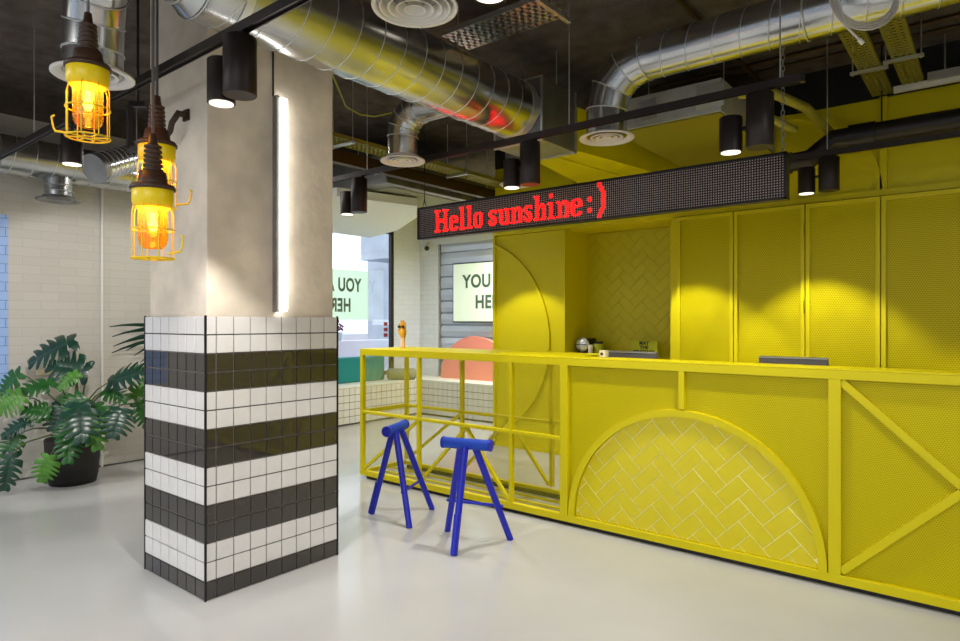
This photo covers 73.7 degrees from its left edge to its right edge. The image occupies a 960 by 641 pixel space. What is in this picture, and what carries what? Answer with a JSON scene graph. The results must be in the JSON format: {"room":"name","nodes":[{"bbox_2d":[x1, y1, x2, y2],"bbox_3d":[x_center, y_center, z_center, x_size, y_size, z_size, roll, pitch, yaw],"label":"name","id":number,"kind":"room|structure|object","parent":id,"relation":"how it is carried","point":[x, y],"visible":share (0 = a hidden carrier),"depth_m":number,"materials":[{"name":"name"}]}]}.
{"room":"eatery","nodes":[
{"label":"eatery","id":0,"kind":"room"},
{"bbox_2d":[0,113,149,479],"bbox_3d":[-5.428,-0.204,4.579,0.120,3.360,8.700,0,0,39],"label":"wall","id":1,"kind":"structure","parent":0,"point":[54,250],"depth_m":6.26,"materials":[{"name":"white brick"}]},
{"bbox_2d":[0,214,7,393],"bbox_3d":[-4.896,-0.144,5.229,0.120,1.640,1.700,0,0,39],"label":"panel","id":2,"kind":"object","parent":1,"relation":"attached to","point":[3,218],"visible":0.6,"depth_m":5.83,"materials":[{"name":"paint"}]},
{"bbox_2d":[36,369,52,374],"bbox_3d":[-4.126,0.490,6.066,0.024,0.050,0.131,0,0,39],"label":"wall socket","id":3,"kind":"object","parent":1,"relation":"attached to","point":[38,372],"visible":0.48,"depth_m":6.04,"materials":[{"name":"beige"}]},
{"bbox_2d":[0,133,139,204],"bbox_3d":[-5.006,-1.373,4.560,0.370,0.533,7.807,0,0,39],"label":"ventilation duct","id":4,"kind":"object","parent":1,"relation":"attached to","point":[40,160],"visible":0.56,"depth_m":5.79,"materials":[{"name":"metal"}]},
{"bbox_2d":[35,194,81,204],"bbox_3d":[-3.900,-1.127,5.929,0.370,0.043,0.370,0,0,39],"label":"diffuser","id":5,"kind":"object","parent":4,"relation":"attached to","point":[68,199],"depth_m":5.91,"materials":[{"name":"silver metal"}]},
{"bbox_2d":[0,87,148,140],"bbox_3d":[-5.427,-2.004,4.578,0.122,0.240,8.700,0,0,39],"label":"trim","id":6,"kind":"structure","parent":1,"relation":"attached to","point":[12,102],"depth_m":6.14,"materials":[{"name":"metal"}]},
{"bbox_2d":[14,459,143,480],"bbox_3d":[-5.377,1.470,4.538,0.012,0.012,8.700,0,0,39],"label":"baseboard","id":7,"kind":"structure","parent":1,"relation":"attached to","point":[138,459],"depth_m":6.53,"materials":[{"name":"grey tile"}]},
{"bbox_2d":[101,189,102,466],"bbox_3d":[-3.816,-0.074,6.460,0.024,3.100,0.023,0,0,39],"label":"conduit","id":8,"kind":"object","parent":1,"relation":"attached to","point":[101,189],"visible":0.6,"depth_m":6.45,"materials":[{"name":"white paint"}]},
{"bbox_2d":[144,0,337,601],"bbox_3d":[-1.444,-0.324,3.916,0.714,3.599,0.873,0,0,39],"label":"pillar","id":9,"kind":"structure","parent":0,"point":[241,395],"depth_m":3.61,"materials":[{"name":"concrete"}]},
{"bbox_2d":[272,51,287,311],"bbox_3d":[-1.156,-1.087,3.699,0.056,2.075,0.070,0,0,39],"label":"tube light","id":10,"kind":"object","parent":9,"relation":"attached to","point":[279,105],"visible":0.98,"depth_m":3.68,"materials":[{"name":"glowing white diffuser"},{"name":"black metal"}]},
{"bbox_2d":[280,98,287,310],"bbox_3d":[-1.147,-0.669,3.708,0.054,1.230,0.044,0,0,39],"label":"diffuser","id":11,"kind":"object","parent":10,"relation":"attached to","point":[283,102],"depth_m":3.68,"materials":[{"name":"white"}]},
{"bbox_2d":[333,75,391,116],"bbox_3d":[-0.866,-1.529,4.416,0.159,0.107,0.786,0,0,22],"label":"loose cable","id":12,"kind":"object","parent":9,"relation":"attached to","point":[333,75],"visible":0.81,"depth_m":4.51,"materials":[{"name":"yellow plastic"}]},
{"bbox_2d":[384,218,419,377],"bbox_3d":[-2.100,-0.324,9.732,0.100,3.600,3.500,0,0,39],"label":"wall","id":13,"kind":"structure","parent":0,"point":[406,244],"depth_m":10.74,"materials":[{"name":"white paint"}]},
{"bbox_2d":[384,231,393,374],"bbox_3d":[-2.311,-0.299,9.440,0.060,2.350,2.780,0,0,39],"label":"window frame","id":14,"kind":"structure","parent":13,"relation":"in","point":[391,234],"depth_m":10.48,"materials":[{"name":"brown metal"}]},
{"bbox_2d":[333,277,360,311],"bbox_3d":[-2.138,-0.390,9.629,0.007,0.764,1.200,0,0,39],"label":"lettering","id":15,"kind":"object","parent":14,"relation":"attached to","point":[348,279],"visible":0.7,"depth_m":9.72,"materials":[{"name":"green plastic"}]},
{"bbox_2d":[384,322,387,336],"bbox_3d":[-1.532,0.146,10.392,0.002,0.240,0.080,0,0,39],"label":"window sticker","id":16,"kind":"object","parent":14,"relation":"attached to","point":[385,323],"visible":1,"depth_m":10.40,"materials":[{"name":"red"}]},
{"bbox_2d":[420,233,493,375],"bbox_3d":[0.188,-0.324,10.063,3.244,3.600,0.110,0,0,39],"label":"wall","id":17,"kind":"structure","parent":0,"point":[428,259],"depth_m":10.82,"materials":[{"name":"white paint"}]},
{"bbox_2d":[424,240,430,250],"bbox_3d":[-0.879,-1.259,10.748,0.090,0.191,0.218,0,0,5],"label":"security camera","id":18,"kind":"object","parent":17,"relation":"attached to","point":[427,246],"visible":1,"depth_m":10.67,"materials":[{"name":"white paint"}]},
{"bbox_2d":[438,239,492,375],"bbox_3d":[0.348,0.079,9.927,2.624,2.795,0.080,0,0,39],"label":"roller shutter","id":19,"kind":"object","parent":17,"relation":"attached to","point":[449,333],"visible":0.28,"depth_m":10.56,"materials":[{"name":"silver metal"}]},
{"bbox_2d":[453,261,492,322],"bbox_3d":[0.173,-0.449,9.978,1.550,0.963,0.070,0,0,39],"label":"lit sign","id":20,"kind":"object","parent":19,"relation":"attached to","point":[472,281],"visible":0.5,"depth_m":10.16,"materials":[{"name":"white plastic"}]},
{"bbox_2d":[495,40,959,169],"bbox_3d":[4.237,-1.959,5.606,8.856,0.330,1.953,0,0,39],"label":"trim","id":21,"kind":"structure","parent":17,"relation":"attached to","point":[843,89],"depth_m":5.31,"materials":[{"name":"paint"}]},
{"bbox_2d":[0,414,959,640],"bbox_3d":[-0.206,1.536,2.609,12.000,0.120,12.200,0,0,39],"label":"floor","id":22,"kind":"structure","parent":0,"point":[72,558],"depth_m":3.51,"materials":[{"name":"grey concrete"}]},
{"bbox_2d":[43,435,100,486],"bbox_3d":[-3.720,1.271,5.850,0.450,0.410,0.450,0,0,39],"label":"pot","id":23,"kind":"object","parent":22,"relation":"on","point":[84,470],"depth_m":5.70,"materials":[{"name":"black"}]},
{"bbox_2d":[0,333,146,491],"bbox_3d":[-3.567,0.797,5.717,1.264,1.358,0.900,0,0,-30],"label":"monstera","id":24,"kind":"object","parent":22,"relation":"on","point":[71,456],"visible":0.96,"depth_m":5.59,"materials":[{"name":"green plant"}]},
{"bbox_2d":[109,323,146,362],"bbox_3d":[-3.201,0.708,6.606,1.094,1.536,0.360,0,0,1],"label":"potted palm","id":25,"kind":"object","parent":22,"relation":"on","point":[139,337],"visible":0.07,"depth_m":6.49,"materials":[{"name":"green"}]},
{"bbox_2d":[368,419,434,527],"bbox_3d":[-0.637,1.128,4.834,0.456,0.712,0.508,0,0,16],"label":"bar stool","id":26,"kind":"object","parent":22,"relation":"on","point":[394,431],"visible":1,"depth_m":4.84,"materials":[{"name":"blue paint"}]},
{"bbox_2d":[338,375,492,426],"bbox_3d":[-0.909,1.201,8.699,3.032,0.550,3.370,0,0,39],"label":"tiled bench","id":27,"kind":"object","parent":22,"relation":"on","point":[348,393],"visible":0.35,"depth_m":9.47,"materials":[{"name":"grey tile"}]},
{"bbox_2d":[338,356,383,383],"bbox_3d":[-2.263,0.739,9.196,0.160,0.375,2.260,0,0,39],"label":"backrest cushion","id":28,"kind":"object","parent":27,"relation":"on","point":[348,367],"visible":0.19,"depth_m":9.55,"materials":[{"name":"teal fabric"}]},
{"bbox_2d":[387,368,415,379],"bbox_3d":[-1.225,0.836,10.000,0.454,0.183,0.176,0,0,-13],"label":"bolster cushion","id":29,"kind":"object","parent":27,"relation":"on","point":[390,373],"visible":0.7,"depth_m":9.93,"materials":[{"name":"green fabric"}]},
{"bbox_2d":[440,359,459,378],"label":"cushion","id":30,"kind":"object","parent":27,"relation":"on","point":[455,364],"depth_m":10.26,"materials":[{"name":"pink fabric"}]},
{"bbox_2d":[451,336,492,349],"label":"cushion","id":31,"kind":"object","parent":27,"relation":"on","point":[473,342],"depth_m":9.94,"materials":[{"name":"pink fabric"}]},
{"bbox_2d":[465,360,492,380],"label":"cushion","id":32,"kind":"object","parent":27,"relation":"on","point":[489,372],"depth_m":9.89,"materials":[{"name":"pink fabric"}]},
{"bbox_2d":[440,436,512,555],"bbox_3d":[-0.089,1.128,4.206,0.508,0.712,0.456,0,0,22],"label":"bar stool","id":33,"kind":"object","parent":22,"relation":"on","point":[462,445],"visible":1,"depth_m":4.21,"materials":[{"name":"blue paint"}]},
{"bbox_2d":[360,347,959,615],"bbox_3d":[1.808,0.870,4.031,7.055,1.212,0.617,0,0,39],"label":"counter","id":34,"kind":"object","parent":22,"relation":"on","point":[844,477],"depth_m":3.86,"materials":[{"name":"yellow paint"}]},
{"bbox_2d":[398,320,406,347],"bbox_3d":[-0.747,0.130,6.120,0.087,0.269,0.077,0,0,1],"label":"ornament","id":35,"kind":"object","parent":34,"relation":"on","point":[402,331],"visible":0.94,"depth_m":6.10,"materials":[{"name":"orange"}]},
{"bbox_2d":[360,347,598,358],"bbox_3d":[-0.059,0.270,5.540,2.255,0.012,0.615,0,0,39],"label":"countertop","id":36,"kind":"structure","parent":34,"relation":"on","point":[536,354],"depth_m":5.28,"materials":[{"name":"yellow paint"}]},
{"bbox_2d":[575,338,595,352],"bbox_3d":[1.170,0.312,7.106,0.152,0.247,0.275,0,0,39],"label":"kettle","id":37,"kind":"object","parent":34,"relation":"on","point":[582,344],"visible":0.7,"depth_m":7.03,"materials":[{"name":"silver metal"}]},
{"bbox_2d":[599,350,607,356],"bbox_3d":[0.888,0.239,4.591,0.052,0.050,0.051,0,0,39],"label":"card holder","id":38,"kind":"object","parent":34,"relation":"on","point":[602,353],"visible":0.99,"depth_m":4.57,"materials":[{"name":"beige"}]},
{"bbox_2d":[567,356,959,375],"bbox_3d":[2.561,0.270,3.170,4.800,0.012,0.220,0,0,39],"label":"countertop","id":39,"kind":"structure","parent":34,"relation":"on","point":[742,364],"depth_m":3.75,"materials":[{"name":"yellow paint"}]},
{"bbox_2d":[677,212,733,361],"bbox_3d":[2.118,0.242,6.001,0.534,2.468,0.101,0,0,39],"label":"tall cabinet","id":40,"kind":"object","parent":22,"relation":"on","point":[705,243],"visible":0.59,"depth_m":5.99,"materials":[{"name":"yellow metal"}]},
{"bbox_2d":[734,196,880,367],"bbox_3d":[2.766,0.242,5.477,1.133,2.468,0.101,0,0,39],"label":"tall cabinet","id":41,"kind":"object","parent":22,"relation":"on","point":[807,277],"visible":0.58,"depth_m":5.43,"materials":[{"name":"yellow metal"}]},
{"bbox_2d":[881,188,959,370],"bbox_3d":[3.454,0.242,4.921,0.620,2.468,0.101,0,0,39],"label":"tall cabinet","id":42,"kind":"object","parent":22,"relation":"on","point":[920,231],"visible":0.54,"depth_m":4.95,"materials":[{"name":"yellow metal"}]},
{"bbox_3d":[2.868,1.101,3.494,4.730,0.750,0.650,0,0,39],"label":"desk","id":43,"kind":"object","parent":22,"relation":"on","visible":0},
{"bbox_2d":[608,350,658,358],"bbox_3d":[1.092,0.476,4.678,0.419,0.500,0.170,0,0,39],"label":"monitor","id":44,"kind":"object","parent":43,"relation":"on","point":[623,354],"visible":0.18,"depth_m":4.66,"materials":[{"name":"grey"}]},
{"bbox_2d":[631,340,657,351],"bbox_3d":[1.737,0.325,6.762,0.292,0.222,0.018,0,0,39],"label":"card","id":45,"kind":"object","parent":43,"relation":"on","point":[642,346],"visible":0.43,"depth_m":6.75,"materials":[{"name":"yellow paper"}]},
{"bbox_2d":[758,356,828,365],"bbox_3d":[1.946,0.477,3.988,0.396,0.499,0.170,0,0,39],"label":"monitor","id":46,"kind":"object","parent":43,"relation":"on","point":[762,359],"visible":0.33,"depth_m":3.97,"materials":[{"name":"grey"}]},
{"bbox_2d":[0,0,959,180],"bbox_3d":[-0.206,-2.199,2.609,12.200,0.150,12.400,0,0,39],"label":"ceiling","id":47,"kind":"structure","parent":0,"point":[599,29],"depth_m":5.05,"materials":[{"name":"black paint"}]},
{"bbox_2d":[50,0,111,143],"bbox_3d":[-1.175,-1.333,1.892,0.153,1.583,0.124,0,0,-36],"label":"work lamp","id":48,"kind":"object","parent":47,"relation":"hanging from","point":[86,71],"visible":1,"depth_m":1.88,"materials":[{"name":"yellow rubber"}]},
{"bbox_2d":[81,69,143,183],"bbox_3d":[-2.887,-1.601,5.444,0.233,1.046,1.041,0,0,15],"label":"duct","id":49,"kind":"object","parent":47,"relation":"hanging from","point":[102,166],"visible":0.44,"depth_m":5.04,"materials":[{"name":"metal"}]},
{"bbox_2d":[126,0,146,152],"bbox_3d":[-1.987,-1.549,3.698,0.114,1.150,0.042,0,0,4],"label":"bracket","id":50,"kind":"object","parent":47,"relation":"hanging from","point":[131,105],"visible":0.91,"depth_m":3.69,"materials":[{"name":"brown metal"}]},
{"bbox_2d":[0,0,311,159],"bbox_3d":[-1.345,-1.685,3.029,7.140,0.878,0.040,0,0,39],"label":"track","id":51,"kind":"object","parent":47,"relation":"hanging from","point":[277,9],"visible":0.68,"depth_m":3.14,"materials":[{"name":"brown metal"}]},
{"bbox_2d":[60,119,82,166],"bbox_3d":[-2.554,-1.113,4.006,0.122,0.277,0.122,0,0,39],"label":"track spotlight","id":52,"kind":"object","parent":51,"relation":"attached to","point":[71,151],"visible":0.76,"depth_m":3.96,"materials":[{"name":"black metal"}]},
{"bbox_2d":[207,29,256,107],"bbox_3d":[-1.102,-1.113,2.833,0.287,0.277,0.142,0,0,39],"label":"track spotlight","id":53,"kind":"object","parent":51,"relation":"attached to","point":[231,75],"visible":1,"depth_m":2.75,"materials":[{"name":"black metal"}]},
{"bbox_2d":[129,0,183,260],"bbox_3d":[-0.958,-1.153,1.905,0.151,1.942,0.125,0,0,-21],"label":"work lamp","id":54,"kind":"object","parent":47,"relation":"hanging from","point":[152,191],"visible":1,"depth_m":1.88,"materials":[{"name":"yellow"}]},
{"bbox_2d":[136,0,192,210],"bbox_3d":[-1.056,-1.248,2.117,0.153,1.752,0.124,0,0,12],"label":"work lamp","id":55,"kind":"object","parent":47,"relation":"hanging from","point":[169,148],"visible":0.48,"depth_m":2.11,"materials":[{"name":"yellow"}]},
{"bbox_2d":[167,109,189,135],"bbox_3d":[-1.677,-1.071,3.518,0.166,0.170,0.086,0,0,39],"label":"hook","id":56,"kind":"object","parent":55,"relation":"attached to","point":[185,114],"visible":0.88,"depth_m":3.48,"materials":[{"name":"black metal"}]},
{"bbox_2d":[49,0,540,166],"bbox_3d":[-1.677,-1.653,2.962,1.053,0.943,5.507,0,0,39],"label":"ventilation duct","id":57,"kind":"object","parent":47,"relation":"hanging from","point":[433,78],"visible":0.84,"depth_m":3.61,"materials":[{"name":"metal"}]},
{"bbox_2d":[49,60,134,90],"bbox_3d":[-1.881,-1.202,3.114,0.360,0.043,0.360,0,0,39],"label":"diffuser","id":58,"kind":"object","parent":57,"relation":"attached to","point":[119,79],"depth_m":3.11,"materials":[{"name":"white paint"}]},
{"bbox_2d":[380,152,424,166],"bbox_3d":[-0.588,-1.228,4.872,0.340,0.043,0.340,0,0,39],"label":"diffuser","id":59,"kind":"object","parent":57,"relation":"attached to","point":[396,159],"depth_m":4.85,"materials":[{"name":"white paint"}]},
{"bbox_2d":[333,187,416,237],"bbox_3d":[-1.529,-1.349,8.319,2.544,0.090,2.480,0,0,39],"label":"bulkhead","id":60,"kind":"object","parent":47,"relation":"hanging from","point":[386,213],"depth_m":8.02,"materials":[{"name":"white paint"}]},
{"bbox_2d":[333,156,494,207],"bbox_3d":[-0.782,-1.770,7.783,1.200,0.708,2.076,0,0,39],"label":"air conditioning unit","id":61,"kind":"object","parent":47,"relation":"hanging from","point":[377,183],"visible":0.16,"depth_m":7.08,"materials":[{"name":"grey metal"}]},
{"bbox_2d":[333,149,494,197],"bbox_3d":[-0.733,-1.789,6.635,0.080,0.670,5.000,0,0,39],"label":"steel beam","id":62,"kind":"structure","parent":47,"relation":"hanging from","point":[340,157],"depth_m":6.66,"materials":[{"name":"brown metal"}]},
{"bbox_2d":[371,0,457,27],"bbox_3d":[-0.300,-1.777,2.950,0.400,0.694,0.400,0,0,39],"label":"ceiling vent","id":63,"kind":"object","parent":47,"relation":"in","point":[404,13],"visible":1,"depth_m":3.00,"materials":[{"name":"white metal"}]},
{"bbox_2d":[333,81,502,187],"bbox_3d":[-0.609,-1.829,6.406,0.300,0.590,4.800,0,0,39],"label":"cable tray","id":64,"kind":"object","parent":47,"relation":"hanging from","point":[353,143],"visible":0.38,"depth_m":6.47,"materials":[{"name":"yellow"}]},
{"bbox_2d":[333,132,502,187],"bbox_3d":[-0.609,-1.591,6.406,0.208,0.036,4.800,0,0,39],"label":"tray","id":65,"kind":"object","parent":64,"relation":"on","point":[379,150],"depth_m":6.50,"materials":[{"name":"yellow"}]},
{"bbox_2d":[473,0,506,5],"bbox_3d":[0.056,-1.971,3.600,0.224,0.306,0.224,0,0,39],"label":"recessed light","id":66,"kind":"object","parent":47,"relation":"in","point":[480,2],"visible":1,"depth_m":3.68,"materials":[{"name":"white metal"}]},
{"bbox_2d":[442,0,570,49],"bbox_3d":[0.153,-2.014,4.222,0.830,0.220,0.380,0,0,39],"label":"cable tray","id":67,"kind":"object","parent":47,"relation":"hanging from","point":[549,8],"visible":0.99,"depth_m":4.17,"materials":[{"name":"silver metal"}]},
{"bbox_2d":[500,78,526,188],"bbox_3d":[0.321,-1.664,5.700,0.290,0.921,0.290,0,0,39],"label":"ceiling spotlight","id":68,"kind":"object","parent":47,"relation":"in","point":[507,155],"visible":0.06,"depth_m":5.64,"materials":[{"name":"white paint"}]},
{"bbox_2d":[494,51,576,159],"bbox_3d":[0.443,-1.734,5.103,0.455,0.780,0.504,0,0,39],"label":"box","id":69,"kind":"object","parent":47,"relation":"hanging from","point":[554,112],"visible":0.58,"depth_m":4.98,"materials":[{"name":"silver metal"}]},
{"bbox_2d":[333,0,805,182],"bbox_3d":[-0.500,-1.685,5.109,5.640,0.878,0.040,0,0,39],"label":"track","id":70,"kind":"object","parent":47,"relation":"hanging from","point":[800,77],"visible":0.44,"depth_m":4.03,"materials":[{"name":"black metal"}]},
{"bbox_2d":[340,175,366,215],"bbox_3d":[-1.107,-1.093,5.600,0.287,0.317,0.142,0,0,39],"label":"track spotlight","id":71,"kind":"object","parent":70,"relation":"attached to","point":[353,201],"visible":1,"depth_m":5.51,"materials":[{"name":"black metal"}]},
{"bbox_2d":[503,138,539,189],"bbox_3d":[0.289,-1.093,4.472,0.287,0.317,0.142,0,0,39],"label":"track spotlight","id":72,"kind":"object","parent":70,"relation":"attached to","point":[525,172],"visible":1,"depth_m":4.38,"materials":[{"name":"black metal"}]},
{"bbox_2d":[719,88,773,154],"bbox_3d":[1.465,-1.093,3.522,0.287,0.317,0.142,0,0,39],"label":"track spotlight","id":73,"kind":"object","parent":70,"relation":"attached to","point":[759,128],"visible":1,"depth_m":3.45,"materials":[{"name":"black metal"}]},
{"bbox_2d":[417,47,789,239],"bbox_3d":[0.668,-1.431,4.900,3.130,1.385,0.078,0,0,39],"label":"led sign","id":74,"kind":"object","parent":47,"relation":"hanging from","point":[759,179],"visible":0.95,"depth_m":4.58,"materials":[{"name":"black plastic"}]},
{"bbox_2d":[674,0,761,81],"bbox_3d":[0.154,-2.094,2.768,0.036,0.034,7.500,0,0,39],"label":"conduit","id":75,"kind":"object","parent":47,"relation":"attached to","point":[681,3],"visible":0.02,"depth_m":4.42,"materials":[{"name":"brown metal"}]},
{"bbox_2d":[627,62,832,166],"bbox_3d":[2.021,-1.774,5.203,1.305,0.699,1.446,0,0,39],"label":"air conditioning unit","id":76,"kind":"object","parent":47,"relation":"hanging from","point":[689,136],"visible":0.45,"depth_m":4.91,"materials":[{"name":"yellow metal"}]},
{"bbox_2d":[579,0,959,145],"bbox_3d":[2.981,-1.698,2.827,5.723,0.853,0.380,0,0,38],"label":"ventilation duct","id":77,"kind":"object","parent":47,"relation":"hanging from","point":[751,29],"visible":0.94,"depth_m":3.92,"materials":[{"name":"metal"}]},
{"bbox_2d":[579,129,634,145],"bbox_3d":[0.889,-1.292,4.489,0.380,0.043,0.380,0,0,39],"label":"diffuser","id":78,"kind":"object","parent":77,"relation":"attached to","point":[593,137],"depth_m":4.48,"materials":[{"name":"white paint"}]},
{"bbox_2d":[829,0,899,44],"bbox_3d":[1.982,-1.643,3.309,0.367,0.434,0.030,0,0,0],"label":"cable coil","id":79,"kind":"object","parent":77,"relation":"hanging from","point":[835,5],"visible":1,"depth_m":3.30,"materials":[{"name":"white plastic"}]},
{"bbox_2d":[645,13,959,92],"bbox_3d":[4.102,-2.100,3.883,6.500,0.032,0.228,0,0,39],"label":"conduit","id":80,"kind":"object","parent":47,"relation":"attached to","point":[954,16],"visible":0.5,"depth_m":5.07,"materials":[{"name":"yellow metal"}]},
{"bbox_2d":[838,28,892,96],"bbox_3d":[2.645,-1.929,4.387,0.230,0.390,1.650,0,0,39],"label":"cable tray","id":81,"kind":"object","parent":47,"relation":"hanging from","point":[879,67],"visible":0.74,"depth_m":4.42,"materials":[{"name":"yellow"}]},
{"bbox_2d":[788,45,959,173],"bbox_3d":[4.585,-1.675,3.726,5.352,0.898,0.180,0,0,39],"label":"pipe","id":82,"kind":"object","parent":47,"relation":"hanging from","point":[945,120],"visible":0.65,"depth_m":4.88,"materials":[{"name":"black"}]},
{"bbox_2d":[790,40,959,160],"bbox_3d":[3.057,-1.685,4.498,8.140,0.878,0.040,0,0,39],"label":"track","id":83,"kind":"object","parent":47,"relation":"hanging from","point":[956,133],"visible":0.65,"depth_m":4.65,"materials":[{"name":"brown metal"}]},
{"bbox_2d":[798,154,839,194],"bbox_3d":[2.581,-1.113,4.883,0.287,0.277,0.142,0,0,39],"label":"track spotlight","id":84,"kind":"object","parent":83,"relation":"attached to","point":[828,176],"visible":1,"depth_m":4.82,"materials":[{"name":"black metal"}]},
{"bbox_2d":[878,13,923,84],"bbox_3d":[2.761,-1.929,4.197,0.230,0.390,1.500,0,0,39],"label":"cable tray","id":85,"kind":"object","parent":47,"relation":"hanging from","point":[914,55],"visible":0.81,"depth_m":4.22,"materials":[{"name":"yellow"}]},
{"bbox_2d":[893,33,959,93],"bbox_3d":[4.378,-1.938,3.922,3.120,0.373,0.115,0,0,39],"label":"channel","id":86,"kind":"object","parent":47,"relation":"hanging from","point":[944,76],"visible":1,"depth_m":4.73,"materials":[{"name":"white paint"}]},
{"bbox_2d":[495,84,959,358],"bbox_3d":[4.238,-0.159,5.607,8.856,3.270,1.950,0,0,39],"label":"wall","id":87,"kind":"structure","parent":0,"point":[938,161],"depth_m":5.29,"materials":[{"name":"yellow paint"}]},
{"bbox_2d":[493,229,566,454],"bbox_3d":[0.552,0.241,7.302,0.992,2.470,0.044,0,0,39],"label":"wall panel","id":88,"kind":"object","parent":87,"relation":"attached to","point":[530,270],"visible":0.77,"depth_m":7.30,"materials":[{"name":"yellow paint"}]},
{"bbox_2d":[588,345,592,352],"bbox_3d":[1.208,0.351,6.995,0.060,0.170,0.060,0,0,39],"label":"paper cup","id":89,"kind":"object","parent":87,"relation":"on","point":[590,347],"visible":0.56,"depth_m":6.97,"materials":[{"name":"beige paper"}]},
{"bbox_2d":[593,341,603,353],"bbox_3d":[1.304,0.334,7.046,0.110,0.205,0.110,0,0,39],"label":"canister","id":90,"kind":"object","parent":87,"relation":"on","point":[598,345],"visible":0.71,"depth_m":7.00,"materials":[{"name":"yellow"}]},
{"bbox_2d":[540,107,678,182],"bbox_3d":[1.082,-1.546,5.914,0.950,0.355,1.520,0,0,39],"label":"hood","id":91,"kind":"object","parent":87,"relation":"attached to","point":[590,163],"visible":0.48,"depth_m":5.71,"materials":[{"name":"yellow paint"}]},
{"bbox_2d":[589,227,669,358],"bbox_3d":[1.708,-0.279,7.010,1.166,1.422,0.004,0,0,39],"label":"backsplash","id":92,"kind":"structure","parent":87,"relation":"attached to","point":[642,329],"depth_m":7.06,"materials":[{"name":"yellow tile"}]},
{"bbox_2d":[589,227,669,349],"bbox_3d":[1.712,-0.279,7.014,1.174,1.430,0.008,0,0,39],"label":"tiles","id":93,"kind":"structure","parent":87,"relation":"attached to","point":[660,227],"depth_m":7.04,"materials":[{"name":"yellow tile"}]},
{"bbox_2d":[671,218,676,359],"bbox_3d":[1.896,0.242,6.207,0.058,2.468,0.060,0,0,39],"label":"trim","id":94,"kind":"structure","parent":87,"relation":"attached to","point":[673,220],"depth_m":6.19,"materials":[{"name":"yellow paint"}]},
{"bbox_2d":[493,96,959,236],"bbox_3d":[3.609,-1.397,4.830,8.856,0.795,0.050,0,0,39],"label":"trim","id":95,"kind":"structure","parent":87,"relation":"attached to","point":[880,174],"depth_m":5.39,"materials":[{"name":"yellow paint"}]},
{"label":"outside","id":96,"kind":"structure","parent":0,"visible":0},
{"bbox_2d":[342,334,367,339],"bbox_3d":[-7.778,1.688,6.285,100.000,0.175,120.000,0,0,39],"label":"ground","id":97,"kind":"structure","parent":96,"point":[344,336],"depth_m":62.16,"materials":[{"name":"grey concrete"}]},
{"bbox_2d":[338,339,388,370],"bbox_3d":[-1.694,0.986,12.940,0.300,1.220,14.000,0,0,39],"label":"wall","id":98,"kind":"structure","parent":97,"relation":"on","point":[346,348],"depth_m":11.98,"materials":[{"name":"white paint"}]},
{"bbox_2d":[338,318,343,340],"bbox_3d":[-2.703,0.153,11.716,0.396,0.447,0.556,0,0,39],"label":"flower pot","id":99,"kind":"object","parent":98,"relation":"on","point":[339,324],"visible":0.22,"depth_m":11.74,"materials":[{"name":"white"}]},
{"bbox_2d":[361,234,388,339],"bbox_3d":[1.113,-1.714,23.175,2.600,6.620,14.550,0,0,39],"label":"apartment building","id":100,"kind":"structure","parent":97,"relation":"on","point":[374,250],"depth_m":19.03,"materials":[{"name":"white"}]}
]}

